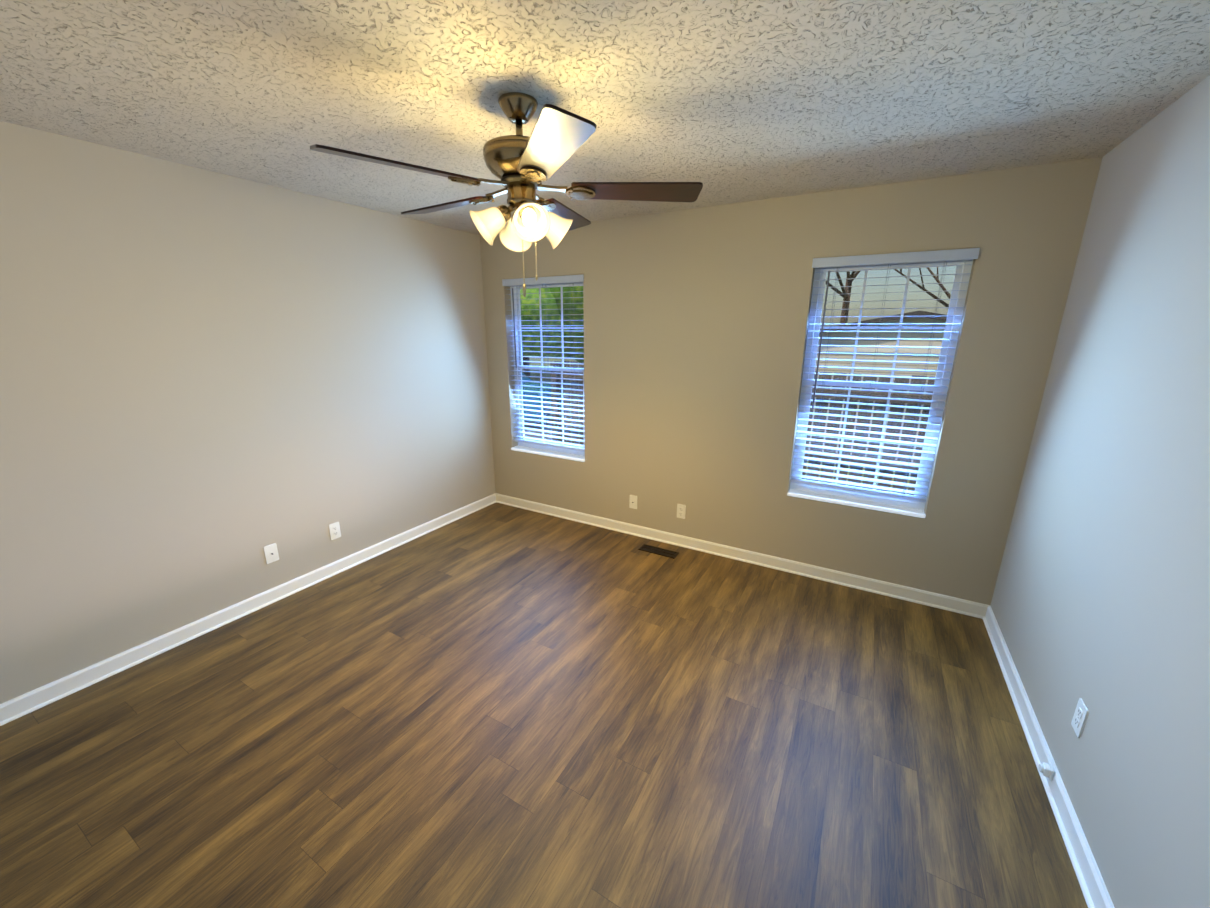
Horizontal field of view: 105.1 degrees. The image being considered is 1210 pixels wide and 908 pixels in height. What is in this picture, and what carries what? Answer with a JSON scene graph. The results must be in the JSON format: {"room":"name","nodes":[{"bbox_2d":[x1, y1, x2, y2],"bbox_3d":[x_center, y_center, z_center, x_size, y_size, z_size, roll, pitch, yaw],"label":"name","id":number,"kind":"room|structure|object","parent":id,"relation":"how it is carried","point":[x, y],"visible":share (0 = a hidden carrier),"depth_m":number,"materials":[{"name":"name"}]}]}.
{"room":"empty bedroom","nodes":[
{"label":"empty bedroom","id":0,"kind":"room"},
{"bbox_2d":[0,121,494,703],"bbox_3d":[-2.030,-0.315,2.840,0.140,2.440,3.580,9,17,28],"label":"wall","id":1,"kind":"structure","parent":0,"point":[212,383],"depth_m":2.46,"materials":[{"name":"beige paint"}]},
{"bbox_2d":[0,493,495,725],"bbox_3d":[-1.962,0.833,3.107,0.026,0.085,3.580,9,17,28],"label":"baseboard","id":2,"kind":"structure","parent":1,"relation":"attached to","point":[33,700],"depth_m":2.59,"materials":[{"name":"white wood"}]},
{"bbox_2d":[263,543,278,563],"bbox_3d":[-2.064,0.618,2.872,0.016,0.115,0.070,9,17,28],"label":"outlet","id":3,"kind":"object","parent":1,"relation":"attached to","point":[271,553],"visible":1,"depth_m":2.87,"materials":[{"name":"white plastic"}]},
{"bbox_2d":[329,522,340,539],"bbox_3d":[-1.870,0.533,3.211,0.008,0.115,0.070,9,17,28],"label":"duplex electrical outlet","id":4,"kind":"object","parent":1,"relation":"attached to","point":[334,530],"visible":1,"depth_m":3.21,"materials":[{"name":"white plastic"}]},
{"bbox_2d":[0,502,1087,907],"bbox_3d":[-0.249,1.151,2.268,4.169,0.080,3.860,9,17,28],"label":"floor","id":5,"kind":"structure","parent":0,"point":[496,704],"depth_m":1.88,"materials":[{"name":"plastic"}]},
{"bbox_2d":[638,544,678,558],"bbox_3d":[0.416,0.752,3.592,0.300,0.007,0.105,9,17,28],"label":"floor vent","id":6,"kind":"object","parent":5,"relation":"in","point":[659,551],"visible":1,"depth_m":3.59,"materials":[{"name":"brown metal"}]},
{"bbox_2d":[0,0,1209,234],"bbox_3d":[-0.239,-1.282,1.612,4.169,0.080,3.860,9,17,28],"label":"ceiling","id":7,"kind":"structure","parent":0,"point":[734,100],"depth_m":1.53,"materials":[{"name":"white paint"}]},
{"bbox_2d":[310,92,702,296],"bbox_3d":[-0.336,-0.938,1.754,1.258,0.660,1.292,9,17,28],"label":"ceiling fan","id":8,"kind":"object","parent":7,"relation":"hanging from","point":[520,166],"visible":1,"depth_m":1.65,"materials":[{"name":"brown metal"}]},
{"bbox_2d":[480,157,1102,604],"bbox_3d":[0.640,-0.467,3.444,4.169,2.440,0.140,9,17,28],"label":"wall","id":9,"kind":"structure","parent":0,"point":[696,321],"depth_m":3.07,"materials":[{"name":"beige paint"}]},
{"bbox_2d":[510,283,584,461],"bbox_3d":[-0.492,-0.727,4.028,0.805,1.502,0.155,9,17,28],"label":"window","id":10,"kind":"structure","parent":9,"relation":"in","point":[566,453],"depth_m":4.11,"materials":[{"name":"white plastic"}]},
{"bbox_2d":[502,274,584,451],"bbox_3d":[-0.509,-0.760,3.989,0.819,1.428,0.080,9,17,28],"label":"window blind","id":11,"kind":"object","parent":10,"relation":"attached to","point":[554,280],"visible":0.81,"depth_m":4.00,"materials":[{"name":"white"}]},
{"bbox_2d":[629,495,636,508],"bbox_3d":[0.232,0.397,3.822,0.070,0.115,0.016,9,17,28],"label":"outlet","id":12,"kind":"object","parent":9,"relation":"attached to","point":[633,501],"visible":1,"depth_m":3.82,"materials":[{"name":"white plastic"}]},
{"bbox_2d":[677,504,685,518],"bbox_3d":[0.596,0.450,3.627,0.070,0.115,0.008,9,17,28],"label":"duplex electrical outlet","id":13,"kind":"object","parent":9,"relation":"attached to","point":[681,510],"visible":1,"depth_m":3.62,"materials":[{"name":"white plastic"}]},
{"bbox_2d":[495,493,988,618],"bbox_3d":[0.595,0.688,3.680,3.889,0.085,0.026,9,17,28],"label":"baseboard","id":14,"kind":"structure","parent":9,"relation":"attached to","point":[948,603],"depth_m":3.35,"materials":[{"name":"white wood"}]},
{"bbox_2d":[787,260,972,517],"bbox_3d":[1.636,-0.409,2.862,0.790,1.512,0.155,9,17,28],"label":"window","id":15,"kind":"structure","parent":9,"relation":"in","point":[960,296],"depth_m":2.88,"materials":[{"name":"white plastic"}]},
{"bbox_2d":[791,248,979,501],"bbox_3d":[1.619,-0.447,2.821,0.804,1.428,0.080,9,17,28],"label":"window blind","id":16,"kind":"object","parent":15,"relation":"attached to","point":[942,256],"visible":1,"depth_m":2.83,"materials":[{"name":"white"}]},
{"bbox_2d":[990,75,1209,907],"bbox_3d":[1.473,0.216,0.922,0.140,2.440,3.580,9,17,28],"label":"wall","id":17,"kind":"structure","parent":0,"point":[1100,604],"depth_m":1.52,"materials":[{"name":"beige paint"}]},
{"bbox_2d":[983,605,1114,907],"bbox_3d":[1.397,1.342,1.268,0.026,0.085,3.580,9,17,28],"label":"baseboard","id":18,"kind":"structure","parent":17,"relation":"attached to","point":[1091,881],"depth_m":1.69,"materials":[{"name":"white wood"}]},
{"bbox_2d":[1038,762,1054,780],"bbox_3d":[1.660,1.190,1.746,0.034,0.046,0.046,9,17,28],"label":"door stop","id":19,"kind":"object","parent":18,"relation":"attached to","point":[1046,770],"depth_m":1.73,"materials":[{"name":"white"}]},
{"bbox_2d":[1071,698,1088,737],"bbox_3d":[1.667,0.927,1.629,0.008,0.115,0.070,9,17,28],"label":"duplex electrical outlet","id":20,"kind":"object","parent":17,"relation":"attached to","point":[1079,717],"visible":1,"depth_m":1.62,"materials":[{"name":"white plastic"}]},
{"label":"outside","id":21,"kind":"structure","parent":0,"visible":0},
{"bbox_2d":[522,357,910,493],"bbox_3d":[13.803,-5.677,30.132,120.000,0.110,60.000,9,17,28],"label":"ground","id":22,"kind":"structure","parent":21,"point":[543,380],"depth_m":11.54,"materials":[{"name":"green plant"}]},
{"bbox_2d":[522,373,550,417],"bbox_3d":[-3.391,-1.532,11.636,4.500,1.400,1.880,3,15,11],"label":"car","id":23,"kind":"object","parent":22,"relation":"on","point":[535,398],"depth_m":10.57,"materials":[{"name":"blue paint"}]},
{"bbox_2d":[520,267,950,377],"bbox_3d":[0.945,-6.817,17.564,23.528,8.553,10.014,9,17,28],"label":"trees","id":24,"kind":"object","parent":22,"relation":"on","point":[844,294],"depth_m":14.86,"materials":[{"name":"green plant"}]},
{"bbox_2d":[550,360,934,494],"bbox_3d":[3.558,0.194,4.503,9.929,1.835,0.114,9,17,28],"label":"fence","id":25,"kind":"object","parent":22,"relation":"on","point":[866,400],"depth_m":4.94,"materials":[{"name":"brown wood"}]},
{"bbox_2d":[807,310,946,473],"bbox_3d":[5.599,-1.323,8.787,5.500,2.550,3.700,9,17,28],"label":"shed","id":26,"kind":"object","parent":22,"relation":"on","point":[870,342],"depth_m":7.36,"materials":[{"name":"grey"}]}
]}

